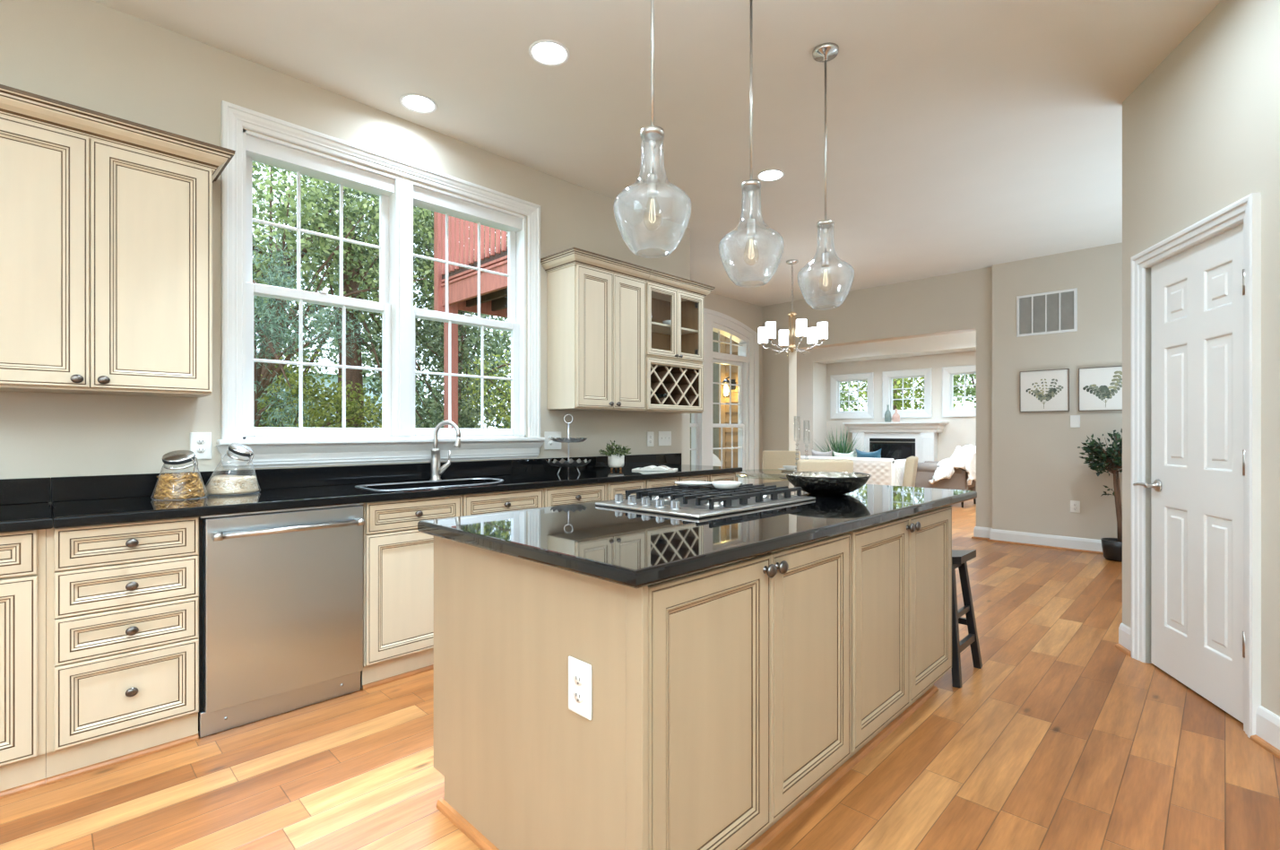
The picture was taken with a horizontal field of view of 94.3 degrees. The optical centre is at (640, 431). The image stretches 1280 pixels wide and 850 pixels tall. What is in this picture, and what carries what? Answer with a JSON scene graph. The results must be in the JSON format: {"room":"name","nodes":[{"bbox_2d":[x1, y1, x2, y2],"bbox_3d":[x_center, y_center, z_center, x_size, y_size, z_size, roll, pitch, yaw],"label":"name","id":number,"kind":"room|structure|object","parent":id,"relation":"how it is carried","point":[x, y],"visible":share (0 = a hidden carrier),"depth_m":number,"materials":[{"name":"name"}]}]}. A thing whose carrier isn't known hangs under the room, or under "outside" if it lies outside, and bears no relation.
{"room":"kitchen","nodes":[
{"label":"kitchen","id":0,"kind":"room"},
{"bbox_2d":[0,0,690,506],"bbox_3d":[-2.145,-0.320,2.838,0.160,3.040,7.230,0,0,45],"label":"wall","id":1,"kind":"structure","parent":0,"point":[91,55],"depth_m":2.79,"materials":[{"name":"beige paint"}]},
{"bbox_2d":[0,476,50,504],"bbox_3d":[-2.661,0.235,2.185,0.020,0.101,0.694,0,0,45],"label":"backsplash","id":2,"kind":"structure","parent":1,"relation":"attached to","point":[22,490],"depth_m":2.37,"materials":[{"name":"black stone"}]},
{"bbox_2d":[0,84,235,397],"bbox_3d":[-2.216,-0.690,2.374,0.386,1.056,0.932,0,0,45],"label":"upper cabinet","id":3,"kind":"object","parent":1,"relation":"attached to","point":[106,220],"visible":1,"depth_m":2.30,"materials":[{"name":"beige paint"}]},
{"bbox_2d":[190,432,211,458],"bbox_3d":[-2.068,0.064,2.795,0.009,0.128,0.084,0,0,45],"label":"electrical outlet","id":4,"kind":"object","parent":1,"relation":"attached to","point":[200,442],"visible":0.94,"depth_m":2.79,"materials":[{"name":"white plastic"}]},
{"bbox_2d":[51,452,681,501],"bbox_3d":[-1.028,0.235,3.841,0.020,0.101,3.954,0,0,45],"label":"backsplash","id":5,"kind":"structure","parent":1,"relation":"attached to","point":[92,487],"depth_m":3.21,"materials":[{"name":"black stone"}]},
{"bbox_2d":[216,100,544,468],"bbox_3d":[-1.399,-0.704,3.547,0.217,1.763,1.897,0,0,45],"label":"window","id":6,"kind":"structure","parent":1,"relation":"in","point":[398,439],"depth_m":3.42,"materials":[{"name":"white paint"}]},
{"bbox_2d":[544,431,561,449],"bbox_3d":[-0.621,0.060,4.256,0.017,0.128,0.150,0,0,45],"label":"electrical outlet","id":7,"kind":"object","parent":1,"relation":"attached to","point":[549,444],"visible":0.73,"depth_m":4.25,"materials":[{"name":"white plastic"}]},
{"bbox_2d":[540,247,652,411],"bbox_3d":[-0.309,-0.690,4.308,0.386,1.056,0.751,0,0,45],"label":"upper cabinet","id":8,"kind":"object","parent":1,"relation":"attached to","point":[596,302],"visible":1,"depth_m":4.17,"materials":[{"name":"beige paint"}]},
{"bbox_2d":[623,356,703,413],"bbox_3d":[0.181,-0.367,4.845,0.327,0.411,0.696,0,0,45],"label":"wine rack cabinet","id":9,"kind":"object","parent":1,"relation":"attached to","point":[682,382],"visible":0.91,"depth_m":4.78,"materials":[{"name":"beige paint"}]},
{"bbox_2d":[658,431,671,445],"bbox_3d":[0.219,0.054,5.107,0.017,0.124,0.160,0,0,45],"label":"light switch","id":10,"kind":"object","parent":1,"relation":"attached to","point":[664,436],"visible":1,"depth_m":5.10,"materials":[{"name":"white plastic"}]},
{"bbox_2d":[645,269,715,363],"bbox_3d":[0.226,-0.896,4.850,0.386,0.643,0.766,0,0,45],"label":"upper cabinet","id":11,"kind":"object","parent":1,"relation":"attached to","point":[679,300],"visible":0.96,"depth_m":4.85,"materials":[{"name":"beige paint"}]},
{"bbox_2d":[651,321,698,335],"bbox_3d":[0.168,-0.848,4.858,0.262,0.016,0.649,0,0,45],"label":"shelf","id":12,"kind":"object","parent":11,"relation":"attached to","point":[657,328],"depth_m":4.94,"materials":[{"name":"beige paint"}]},
{"bbox_2d":[0,499,1279,849],"bbox_3d":[1.979,1.260,5.141,10.400,0.120,16.300,0,0,45],"label":"floor","id":13,"kind":"structure","parent":0,"point":[1061,739],"depth_m":2.11,"materials":[{"name":"brown wood"}]},
{"bbox_2d":[0,528,45,798],"bbox_3d":[-2.432,0.763,1.976,0.636,0.874,0.638,0,0,45],"label":"base cabinet","id":14,"kind":"object","parent":13,"relation":"on","point":[22,554],"visible":0.99,"depth_m":1.97,"materials":[{"name":"beige paint"}]},
{"bbox_2d":[0,501,52,532],"bbox_3d":[-2.439,0.305,1.966,0.644,0.038,0.694,0,0,45],"label":"countertop","id":15,"kind":"structure","parent":14,"relation":"on","point":[29,516],"depth_m":1.99,"materials":[{"name":"black stone"}]},
{"bbox_2d":[45,516,198,784],"bbox_3d":[-2.060,0.763,2.354,0.636,0.874,0.421,0,0,45],"label":"base cabinet","id":16,"kind":"object","parent":13,"relation":"on","point":[122,599],"visible":1,"depth_m":2.14,"materials":[{"name":"beige paint"}]},
{"bbox_2d":[51,464,742,527],"bbox_3d":[-0.795,0.305,3.633,0.644,0.038,3.984,0,0,45],"label":"countertop","id":17,"kind":"structure","parent":16,"relation":"on","point":[104,511],"depth_m":2.70,"materials":[{"name":"black stone"}]},
{"bbox_2d":[150,449,207,500],"bbox_3d":[-1.993,0.182,2.571,0.197,0.207,0.197,0,0,45],"label":"glass canister","id":18,"kind":"object","parent":17,"relation":"on","point":[178,456],"visible":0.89,"depth_m":2.54,"materials":[{"name":"clear glass"}]},
{"bbox_2d":[153,471,204,499],"bbox_3d":[-1.994,0.232,2.570,0.174,0.114,0.173,0,0,-21],"label":"pasta","id":19,"kind":"object","parent":18,"relation":"in","point":[183,485],"visible":1,"depth_m":2.52,"materials":[{"name":"food"}]},
{"bbox_2d":[203,442,260,495],"bbox_3d":[-1.907,0.168,2.770,0.231,0.234,0.231,0,0,45],"label":"glass canister","id":20,"kind":"object","parent":17,"relation":"on","point":[239,449],"visible":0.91,"depth_m":2.74,"materials":[{"name":"clear glass"}]},
{"bbox_2d":[203,474,259,494],"bbox_3d":[-1.906,0.242,2.770,0.214,0.084,0.214,0,0,45],"label":"flour","id":21,"kind":"object","parent":20,"relation":"in","point":[223,484],"visible":0.99,"depth_m":2.70,"materials":[{"name":"food"}]},
{"bbox_2d":[354,477,503,490],"bbox_3d":[-1.117,0.391,3.293,0.405,0.217,0.800,0,0,45],"label":"sink","id":22,"kind":"object","parent":17,"relation":"in","point":[499,480],"visible":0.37,"depth_m":3.32,"materials":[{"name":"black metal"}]},
{"bbox_2d":[429,420,460,480],"bbox_3d":[-1.151,0.108,3.512,0.189,0.354,0.065,0,0,7],"label":"faucet","id":23,"kind":"object","parent":17,"relation":"on","point":[436,470],"visible":1,"depth_m":3.50,"materials":[{"name":"silver metal"}]},
{"bbox_2d":[545,414,590,474],"bbox_3d":[-0.492,0.081,4.087,0.315,0.410,0.315,0,0,45],"label":"tiered tray","id":24,"kind":"object","parent":17,"relation":"on","point":[570,462],"visible":1,"depth_m":4.03,"materials":[{"name":"metal"}]},
{"bbox_2d":[598,440,631,470],"bbox_3d":[-0.178,0.172,4.448,0.247,0.230,0.268,0,0,45],"label":"potted plant","id":25,"kind":"object","parent":17,"relation":"on","point":[615,458],"visible":1,"depth_m":4.41,"materials":[{"name":"green plant"}]},
{"bbox_2d":[631,465,677,470],"bbox_3d":[0.114,0.269,4.466,0.316,0.030,0.200,0,0,13],"label":"open book","id":26,"kind":"object","parent":17,"relation":"on","point":[650,467],"visible":1,"depth_m":4.38,"materials":[{"name":"paper"}]},
{"bbox_2d":[198,502,365,737],"bbox_3d":[-1.663,0.763,2.694,0.628,0.874,0.614,0,0,45],"label":"dishwasher","id":27,"kind":"object","parent":13,"relation":"on","point":[281,592],"visible":0.98,"depth_m":2.49,"materials":[{"name":"silver metal"}]},
{"bbox_2d":[198,516,203,731],"bbox_3d":[-1.705,0.754,2.736,0.510,0.852,0.614,0,0,45],"label":"tub","id":28,"kind":"object","parent":27,"relation":"in","point":[201,520],"depth_m":2.34,"materials":[{"name":"metal"}]},
{"bbox_2d":[360,488,543,690],"bbox_3d":[-1.119,0.763,3.307,0.636,0.874,1.014,0,0,45],"label":"base cabinet","id":29,"kind":"object","parent":13,"relation":"on","point":[398,558],"visible":0.48,"depth_m":2.88,"materials":[{"name":"beige paint"}]},
{"bbox_2d":[543,483,605,507],"bbox_3d":[-0.588,0.763,3.846,0.636,0.874,0.497,0,0,45],"label":"base cabinet","id":30,"kind":"object","parent":13,"relation":"on","point":[557,496],"visible":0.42,"depth_m":3.62,"materials":[{"name":"beige paint"}]},
{"bbox_2d":[605,476,678,500],"bbox_3d":[-0.166,0.763,4.274,0.636,0.874,0.704,0,0,45],"label":"base cabinet","id":31,"kind":"object","parent":13,"relation":"on","point":[612,488],"visible":0.11,"depth_m":3.99,"materials":[{"name":"beige paint"}]},
{"bbox_2d":[433,505,951,849],"bbox_3d":[0.388,0.763,2.327,0.988,0.874,2.071,0,0,45],"label":"kitchen island","id":32,"kind":"object","parent":13,"relation":"on","point":[728,699],"visible":0.95,"depth_m":1.61,"materials":[{"name":"beige paint"}]},
{"bbox_2d":[568,656,591,720],"bbox_3d":[-0.145,0.610,1.417,0.086,0.130,0.009,0,0,45],"label":"electrical outlet","id":33,"kind":"object","parent":32,"relation":"attached to","point":[579,671],"visible":1,"depth_m":1.41,"materials":[{"name":"white plastic"}]},
{"bbox_2d":[573,690,583,702],"bbox_3d":[-0.146,0.630,1.415,0.033,0.028,0.004,0,0,45],"label":"receptacle","id":34,"kind":"object","parent":33,"relation":"attached to","point":[578,695],"depth_m":1.41,"materials":[{"name":"white plastic"}]},
{"bbox_2d":[573,673,583,685],"bbox_3d":[-0.146,0.590,1.415,0.033,0.028,0.004,0,0,45],"label":"receptacle","id":35,"kind":"object","parent":33,"relation":"attached to","point":[578,678],"depth_m":1.41,"materials":[{"name":"white plastic"}]},
{"bbox_2d":[417,480,977,588],"bbox_3d":[0.462,0.305,2.407,0.998,0.038,2.353,0,0,45],"label":"island countertop","id":36,"kind":"structure","parent":32,"relation":"on","point":[634,549],"depth_m":1.75,"materials":[{"name":"black stone"}]},
{"bbox_2d":[595,483,815,518],"bbox_3d":[0.284,0.260,2.413,0.520,0.052,0.786,0,0,45],"label":"gas cooktop","id":37,"kind":"object","parent":36,"relation":"in","point":[697,502],"visible":0.94,"depth_m":2.27,"materials":[{"name":"silver metal"}]},
{"bbox_2d":[674,480,741,489],"bbox_3d":[0.285,0.222,2.489,0.280,0.026,0.130,0,0,6],"label":"spoon rest","id":38,"kind":"object","parent":37,"relation":"on","point":[722,484],"visible":1,"depth_m":2.46,"materials":[{"name":"white ceramic"}]},
{"bbox_2d":[784,471,870,494],"bbox_3d":[0.872,0.241,2.771,0.382,0.090,0.382,0,0,45],"label":"serving bowl","id":39,"kind":"object","parent":36,"relation":"on","point":[813,482],"visible":0.96,"depth_m":2.65,"materials":[{"name":"metal"}]},
{"bbox_2d":[678,472,735,484],"bbox_3d":[0.333,0.763,4.780,0.636,0.874,0.715,0,0,45],"label":"base cabinet","id":40,"kind":"object","parent":13,"relation":"on","point":[731,476],"visible":0.08,"depth_m":4.60,"materials":[{"name":"beige paint"}]},
{"bbox_2d":[762,450,800,483],"bbox_3d":[1.778,0.719,7.334,0.470,0.965,0.596,0,0,7],"label":"dining chair","id":41,"kind":"object","parent":13,"relation":"on","point":[772,460],"visible":0.12,"depth_m":7.54,"materials":[{"name":"beige fabric"}]},
{"bbox_2d":[735,469,871,480],"bbox_3d":[1.673,0.824,6.425,1.552,0.752,1.552,0,0,45],"label":"dining table","id":42,"kind":"object","parent":13,"relation":"on","point":[772,474],"visible":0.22,"depth_m":6.38,"materials":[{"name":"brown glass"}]},
{"bbox_2d":[796,458,853,472],"bbox_3d":[1.602,0.719,5.375,0.470,0.965,0.596,0,0,1],"label":"dining chair","id":43,"kind":"object","parent":13,"relation":"on","point":[843,465],"visible":0.1,"depth_m":5.08,"materials":[{"name":"beige fabric"}]},
{"bbox_2d":[800,455,906,485],"bbox_3d":[3.820,0.821,10.866,1.922,0.759,0.862,0,0,45],"label":"tufted sofa","id":44,"kind":"object","parent":13,"relation":"on","point":[890,471],"visible":0.16,"depth_m":10.11,"materials":[{"name":"white fabric"}]},
{"bbox_2d":[811,449,832,456],"bbox_3d":[3.429,0.535,11.168,0.463,0.458,0.204,0,0,45],"label":"throw pillow","id":45,"kind":"object","parent":44,"relation":"on","point":[814,453],"visible":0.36,"depth_m":11.10,"materials":[{"name":"fabric"}]},
{"bbox_2d":[855,448,881,458],"bbox_3d":[4.070,0.520,10.536,0.489,0.483,0.207,0,0,45],"label":"throw pillow","id":46,"kind":"object","parent":44,"relation":"on","point":[860,454],"visible":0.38,"depth_m":10.44,"materials":[{"name":"teal fabric"}]},
{"bbox_2d":[842,421,948,462],"bbox_3d":[5.315,0.494,12.454,2.020,1.412,0.459,0,0,45],"label":"fireplace","id":47,"kind":"object","parent":13,"relation":"on","point":[897,440],"visible":0.54,"depth_m":12.27,"materials":[{"name":"white paint"}]},
{"bbox_2d":[842,421,948,432],"bbox_3d":[5.315,-0.101,12.454,2.020,0.222,0.459,0,0,45],"label":"mantel shelf","id":48,"kind":"object","parent":47,"relation":"attached to","point":[896,427],"depth_m":12.23,"materials":[{"name":"white paint"}]},
{"bbox_2d":[902,456,918,486],"bbox_3d":[2.383,0.719,5.811,0.596,0.965,0.470,0,0,29],"label":"dining chair","id":49,"kind":"object","parent":13,"relation":"on","point":[912,462],"visible":0.11,"depth_m":5.50,"materials":[{"name":"beige fabric"}]},
{"bbox_2d":[914,460,976,507],"bbox_3d":[5.124,0.746,9.925,0.892,0.908,0.800,0,0,45],"label":"armchair","id":50,"kind":"object","parent":13,"relation":"on","point":[926,470],"visible":0.44,"depth_m":9.68,"materials":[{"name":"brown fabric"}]},
{"bbox_2d":[928,444,976,484],"bbox_3d":[5.177,0.522,9.712,0.664,0.649,0.830,0,0,45],"label":"fur throw","id":51,"kind":"object","parent":50,"relation":"on","point":[964,457],"visible":0.77,"depth_m":9.43,"materials":[{"name":"fur"}]},
{"bbox_2d":[951,549,982,687],"bbox_3d":[1.453,0.898,3.068,0.478,0.610,0.363,0,0,45],"label":"bar stool","id":52,"kind":"object","parent":13,"relation":"on","point":[959,557],"visible":0.44,"depth_m":2.94,"materials":[{"name":"black paint"}]},
{"bbox_2d":[1077,428,1122,562],"bbox_3d":[4.468,0.559,5.566,0.629,1.277,0.429,0,0,45],"label":"potted tree","id":53,"kind":"object","parent":13,"relation":"on","point":[1111,547],"visible":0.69,"depth_m":5.57,"materials":[{"name":"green plant"}]},
{"bbox_2d":[92,0,1221,306],"bbox_3d":[0.889,-1.915,2.326,8.000,0.150,10.760,0,0,45],"label":"ceiling","id":54,"kind":"structure","parent":0,"point":[963,135],"depth_m":3.30,"materials":[{"name":"paint"}]},
{"bbox_2d":[399,93,437,113],"bbox_3d":[-1.238,-1.836,3.319,0.196,0.008,0.196,0,0,45],"label":"recessed light","id":55,"kind":"object","parent":54,"relation":"in","point":[415,102],"visible":1,"depth_m":3.32,"materials":[{"name":"white paint"}]},
{"bbox_2d":[528,39,569,66],"bbox_3d":[-0.440,-1.836,2.878,0.196,0.008,0.196,0,0,45],"label":"recessed light","id":56,"kind":"object","parent":54,"relation":"in","point":[545,52],"visible":1,"depth_m":2.87,"materials":[{"name":"white paint"}]},
{"bbox_2d":[613,0,691,258],"bbox_3d":[0.042,-1.222,1.999,0.263,1.237,0.263,0,0,45],"label":"pendant light","id":57,"kind":"object","parent":54,"relation":"hanging from","point":[652,134],"visible":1,"depth_m":1.99,"materials":[{"name":"glass"}]},
{"bbox_2d":[647,139,657,197],"bbox_3d":[0.042,-0.891,1.999,0.038,0.187,0.038,0,0,45],"label":"socket","id":58,"kind":"object","parent":57,"relation":"attached to","point":[652,186],"depth_m":1.99,"materials":[{"name":"silver metal"}]},
{"bbox_2d":[718,0,784,287],"bbox_3d":[0.453,-1.222,2.416,0.263,1.237,0.263,0,0,45],"label":"pendant light","id":59,"kind":"object","parent":54,"relation":"hanging from","point":[751,185],"visible":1,"depth_m":2.41,"materials":[{"name":"glass"}]},
{"bbox_2d":[746,190,755,237],"bbox_3d":[0.453,-0.891,2.416,0.038,0.187,0.038,0,0,45],"label":"socket","id":60,"kind":"object","parent":59,"relation":"attached to","point":[750,222],"depth_m":2.41,"materials":[{"name":"silver metal"}]},
{"bbox_2d":[756,168,784,181],"bbox_3d":[0.935,-1.836,4.246,0.196,0.008,0.196,0,0,45],"label":"recessed light","id":61,"kind":"object","parent":54,"relation":"in","point":[768,175],"visible":1,"depth_m":4.25,"materials":[{"name":"white paint"}]},
{"bbox_2d":[758,259,827,355],"bbox_3d":[1.638,-1.342,6.390,0.712,0.997,0.724,0,0,45],"label":"chandelier","id":62,"kind":"object","parent":54,"relation":"hanging from","point":[767,332],"visible":1,"depth_m":6.36,"materials":[{"name":"silver metal"}]},
{"bbox_2d":[797,42,854,309],"bbox_3d":[0.896,-1.222,2.865,0.263,1.237,0.263,0,0,45],"label":"pendant light","id":63,"kind":"object","parent":54,"relation":"hanging from","point":[825,52],"visible":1,"depth_m":2.86,"materials":[{"name":"glass"}]},
{"bbox_2d":[821,228,830,268],"bbox_3d":[0.896,-0.891,2.865,0.038,0.187,0.038,0,0,45],"label":"socket","id":64,"kind":"object","parent":63,"relation":"attached to","point":[825,255],"depth_m":2.86,"materials":[{"name":"silver metal"}]},
{"bbox_2d":[690,331,718,464],"bbox_3d":[0.751,-0.150,10.987,2.840,3.500,0.100,0,0,45],"label":"wall","id":65,"kind":"structure","parent":0,"point":[715,366],"depth_m":10.35,"materials":[{"name":"paint"}]},
{"bbox_2d":[725,337,738,481],"bbox_3d":[1.591,-0.150,9.168,0.630,3.500,0.110,0,0,45],"label":"wall","id":66,"kind":"structure","parent":0,"point":[734,349],"depth_m":9.26,"materials":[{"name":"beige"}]},
{"bbox_2d":[718,334,726,466],"bbox_3d":[1.343,-0.150,9.423,0.120,3.500,0.135,0,0,45],"label":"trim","id":67,"kind":"structure","parent":66,"relation":"attached to","point":[722,346],"depth_m":9.36,"materials":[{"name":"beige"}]},
{"bbox_2d":[721,376,735,397],"bbox_3d":[1.359,-0.697,9.154,0.170,0.325,0.275,0,0,45],"label":"wall lantern","id":68,"kind":"object","parent":66,"relation":"attached to","point":[725,390],"visible":0.75,"depth_m":9.10,"materials":[{"name":"black paint"}]},
{"bbox_2d":[703,292,761,483],"bbox_3d":[0.622,-0.320,7.624,0.160,3.040,3.470,0,0,45],"label":"wall","id":69,"kind":"structure","parent":0,"point":[748,314],"depth_m":8.39,"materials":[{"name":"beige paint"}]},
{"bbox_2d":[690,308,759,484],"bbox_3d":[0.833,-0.328,7.774,0.230,2.555,2.370,0,0,45],"label":"door","id":70,"kind":"structure","parent":69,"relation":"in","point":[747,359],"depth_m":8.24,"materials":[{"name":"white paint"}]},
{"bbox_2d":[712,330,742,354],"bbox_3d":[1.171,-1.229,8.167,0.018,0.328,0.805,0,0,45],"label":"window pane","id":71,"kind":"object","parent":70,"relation":"attached to","point":[730,336],"depth_m":8.25,"materials":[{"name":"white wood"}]},
{"bbox_2d":[808,426,869,457],"bbox_3d":[4.085,0.487,12.253,1.569,1.421,1.421,0,0,45],"label":"grass plant","id":72,"kind":"object","parent":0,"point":[842,449],"visible":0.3,"depth_m":12.06,"materials":[{"name":"plant"}]},
{"bbox_2d":[796,330,976,461],"bbox_3d":[6.639,-0.425,11.290,8.400,3.250,1.000,0,0,45],"label":"wall","id":73,"kind":"structure","parent":0,"point":[815,367],"depth_m":12.78,"materials":[{"name":"paint"}]},
{"bbox_2d":[830,371,873,418],"bbox_3d":[4.779,-0.805,13.348,1.000,1.010,0.140,0,0,45],"label":"window","id":74,"kind":"structure","parent":73,"relation":"in","point":[834,379],"depth_m":13.36,"materials":[{"name":"white paint"}]},
{"bbox_2d":[882,367,932,418],"bbox_3d":[5.633,-0.805,12.506,1.000,1.010,0.140,0,0,45],"label":"window","id":75,"kind":"structure","parent":73,"relation":"in","point":[887,376],"depth_m":12.47,"materials":[{"name":"white paint"}]},
{"bbox_2d":[942,364,976,416],"bbox_3d":[6.488,-0.805,11.663,1.000,1.010,0.140,0,0,45],"label":"window","id":76,"kind":"structure","parent":73,"relation":"in","point":[948,410],"depth_m":11.88,"materials":[{"name":"white paint"}]},
{"bbox_2d":[761,242,1122,539],"bbox_3d":[4.572,-0.320,6.053,7.990,3.040,0.280,0,0,45],"label":"wall","id":77,"kind":"structure","parent":0,"point":[1030,469],"depth_m":6.42,"materials":[{"name":"beige paint"}]},
{"bbox_2d":[971,536,1103,553],"bbox_3d":[4.875,1.190,5.688,3.044,0.020,0.254,0,0,45],"label":"trim","id":78,"kind":"structure","parent":77,"relation":"attached to","point":[973,537],"depth_m":6.21,"materials":[{"name":"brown wood"}]},
{"bbox_2d":[973,526,1102,552],"bbox_3d":[4.888,1.133,5.688,3.026,0.135,0.236,0,0,45],"label":"baseboard","id":79,"kind":"structure","parent":77,"relation":"attached to","point":[1040,539],"depth_m":6.22,"materials":[{"name":"white paint"}]},
{"bbox_2d":[1020,368,1069,412],"bbox_3d":[4.212,-0.430,6.186,0.430,0.432,0.034,0,0,45],"label":"framed picture","id":80,"kind":"object","parent":77,"relation":"attached to","point":[1048,390],"visible":1,"depth_m":6.18,"materials":[{"name":"white paper"}]},
{"bbox_2d":[1026,378,1063,408],"bbox_3d":[4.210,-0.400,6.178,0.329,0.312,0.001,0,0,45],"label":"print","id":81,"kind":"object","parent":80,"relation":"attached to","point":[1041,393],"depth_m":6.18},
{"bbox_2d":[1016,287,1077,337],"bbox_3d":[4.231,-1.240,6.184,0.528,0.436,0.010,0,0,45],"label":"air vent","id":82,"kind":"object","parent":77,"relation":"in","point":[1050,312],"visible":1,"depth_m":6.18,"materials":[{"name":"white metal"}]},
{"bbox_2d":[1070,415,1080,427],"bbox_3d":[4.404,-0.109,6.008,0.082,0.125,0.017,0,0,45],"label":"light switch","id":83,"kind":"object","parent":77,"relation":"attached to","point":[1075,419],"visible":1,"depth_m":6.01,"materials":[{"name":"white plastic"}]},
{"bbox_2d":[1070,500,1080,512],"bbox_3d":[4.407,0.754,6.011,0.082,0.120,0.009,0,0,45],"label":"electrical outlet","id":84,"kind":"object","parent":77,"relation":"attached to","point":[1075,505],"visible":1,"depth_m":6.01,"materials":[{"name":"white plastic"}]},
{"bbox_2d":[1078,365,1122,411],"bbox_3d":[4.575,-0.427,5.828,0.430,0.430,0.034,0,0,45],"label":"framed picture","id":85,"kind":"object","parent":77,"relation":"attached to","point":[1100,388],"visible":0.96,"depth_m":5.85,"materials":[{"name":"paper"}]},
{"bbox_2d":[1122,0,1279,716],"bbox_3d":[2.832,-0.320,2.025,2.010,3.040,1.758,0,0,45],"label":"wall","id":86,"kind":"structure","parent":0,"point":[1201,131],"depth_m":2.59,"materials":[{"name":"beige paint"}]},
{"bbox_2d":[1118,622,1130,650],"bbox_3d":[2.664,1.133,3.241,0.016,0.135,0.155,0,0,15],"label":"baseboard","id":87,"kind":"structure","parent":86,"relation":"attached to","point":[1124,631],"depth_m":3.26,"materials":[{"name":"white paint"}]},
{"bbox_2d":[1130,191,1261,737],"bbox_3d":[2.571,0.177,2.730,0.168,2.225,0.886,0,0,15],"label":"door","id":88,"kind":"structure","parent":86,"relation":"in","point":[1205,485],"depth_m":2.67,"materials":[{"name":"white paint"}]},
{"bbox_2d":[1249,734,1279,759],"bbox_3d":[2.277,1.190,1.880,0.018,0.020,0.915,0,0,15],"label":"trim","id":89,"kind":"structure","parent":86,"relation":"attached to","point":[1263,743],"depth_m":2.25,"materials":[{"name":"brown wood"}]},
{"bbox_2d":[1255,705,1279,750],"bbox_3d":[2.293,1.133,1.876,0.016,0.135,0.915,0,0,15],"label":"baseboard","id":90,"kind":"structure","parent":86,"relation":"attached to","point":[1267,723],"depth_m":2.26,"materials":[{"name":"white paint"}]},
{"bbox_3d":[-0.913,1.609,8.681,3.510,0.022,4.080,0,0,45],"label":"floor","id":91,"kind":"structure","parent":0,"visible":0},
{"bbox_2d":[433,211,507,428],"bbox_3d":[-0.170,-0.725,7.590,3.460,4.650,3.490,0,0,45],"label":"deck","id":92,"kind":"object","parent":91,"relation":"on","point":[462,234],"visible":0.2,"depth_m":7.30,"materials":[{"name":"red wood"}]},
{"label":"outside","id":93,"kind":"structure","parent":0,"visible":0},
{"bbox_3d":[-1.191,1.650,18.730,52.000,0.100,65.000,0,0,45],"label":"ground","id":94,"kind":"structure","parent":93,"visible":0},
{"bbox_2d":[252,233,376,427],"bbox_3d":[-4.061,-0.250,6.145,2.455,3.700,2.083,0,0,-21],"label":"spruce tree","id":95,"kind":"object","parent":94,"relation":"on","point":[260,385],"visible":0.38,"depth_m":6.27,"materials":[{"name":"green plant"}]},
{"bbox_2d":[252,161,381,426],"bbox_3d":[-8.337,-2.474,11.531,4.856,8.148,6.614,0,0,38],"label":"tree","id":96,"kind":"object","parent":94,"relation":"on","point":[334,281],"visible":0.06,"depth_m":12.27,"materials":[{"name":"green plant"}]},
{"bbox_2d":[257,345,381,427],"bbox_3d":[-4.267,0.227,7.368,1.642,2.746,2.658,0,0,45],"label":"leafy shrub","id":97,"kind":"object","parent":94,"relation":"on","point":[337,401],"visible":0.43,"depth_m":7.38,"materials":[{"name":"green plant"}]},
{"bbox_2d":[255,332,434,427],"bbox_3d":[-11.276,-0.800,19.898,4.600,4.800,7.100,0,0,45],"label":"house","id":98,"kind":"structure","parent":94,"relation":"on","point":[321,360],"depth_m":18.98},
{"bbox_2d":[252,162,467,427],"bbox_3d":[-4.705,-1.839,7.351,3.786,6.898,5.318,0,0,40],"label":"leafy tree","id":99,"kind":"object","parent":94,"relation":"on","point":[307,216],"visible":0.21,"depth_m":7.49,"materials":[{"name":"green plant"}]},
{"bbox_2d":[252,164,500,428],"bbox_3d":[-3.832,-1.291,8.801,3.105,5.789,3.386,0,0,45],"label":"tree","id":100,"kind":"object","parent":94,"relation":"on","point":[355,376],"visible":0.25,"depth_m":8.42,"materials":[{"name":"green plant"}]},
{"bbox_2d":[321,189,510,428],"bbox_3d":[-4.443,-2.447,15.328,7.504,8.095,4.959,0,0,-39],"label":"tree","id":101,"kind":"object","parent":94,"relation":"on","point":[496,337],"visible":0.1,"depth_m":14.52,"materials":[{"name":"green plant"}]},
{"bbox_2d":[364,207,510,428],"bbox_3d":[-2.917,-1.727,10.117,3.411,6.653,3.370,0,0,36],"label":"leafy tree","id":102,"kind":"object","parent":94,"relation":"on","point":[461,312],"visible":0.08,"depth_m":9.70,"materials":[{"name":"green plant"}]},
{"bbox_2d":[428,332,510,428],"bbox_3d":[-1.764,-0.375,11.512,4.319,3.994,2.592,0,0,-42],"label":"leafy tree","id":103,"kind":"object","parent":94,"relation":"on","point":[503,414],"visible":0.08,"depth_m":10.59,"materials":[{"name":"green plant"}]},
{"bbox_2d":[839,381,866,411],"bbox_3d":[5.742,-1.051,19.241,3.143,5.301,3.163,0,0,-13],"label":"tree","id":104,"kind":"object","parent":94,"relation":"on","point":[842,394],"visible":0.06,"depth_m":18.62,"materials":[{"name":"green plant"}]},
{"bbox_2d":[842,377,956,410],"bbox_3d":[7.304,-1.046,17.393,3.610,5.292,3.095,0,0,45],"label":"tree","id":105,"kind":"object","parent":94,"relation":"on","point":[897,404],"visible":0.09,"depth_m":16.69,"materials":[{"name":"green plant"}]},
{"bbox_2d":[953,373,976,407],"bbox_3d":[9.140,-0.975,15.943,3.454,5.149,2.743,0,0,45],"label":"tree","id":106,"kind":"object","parent":94,"relation":"on","point":[972,390],"visible":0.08,"depth_m":15.56,"materials":[{"name":"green plant"}]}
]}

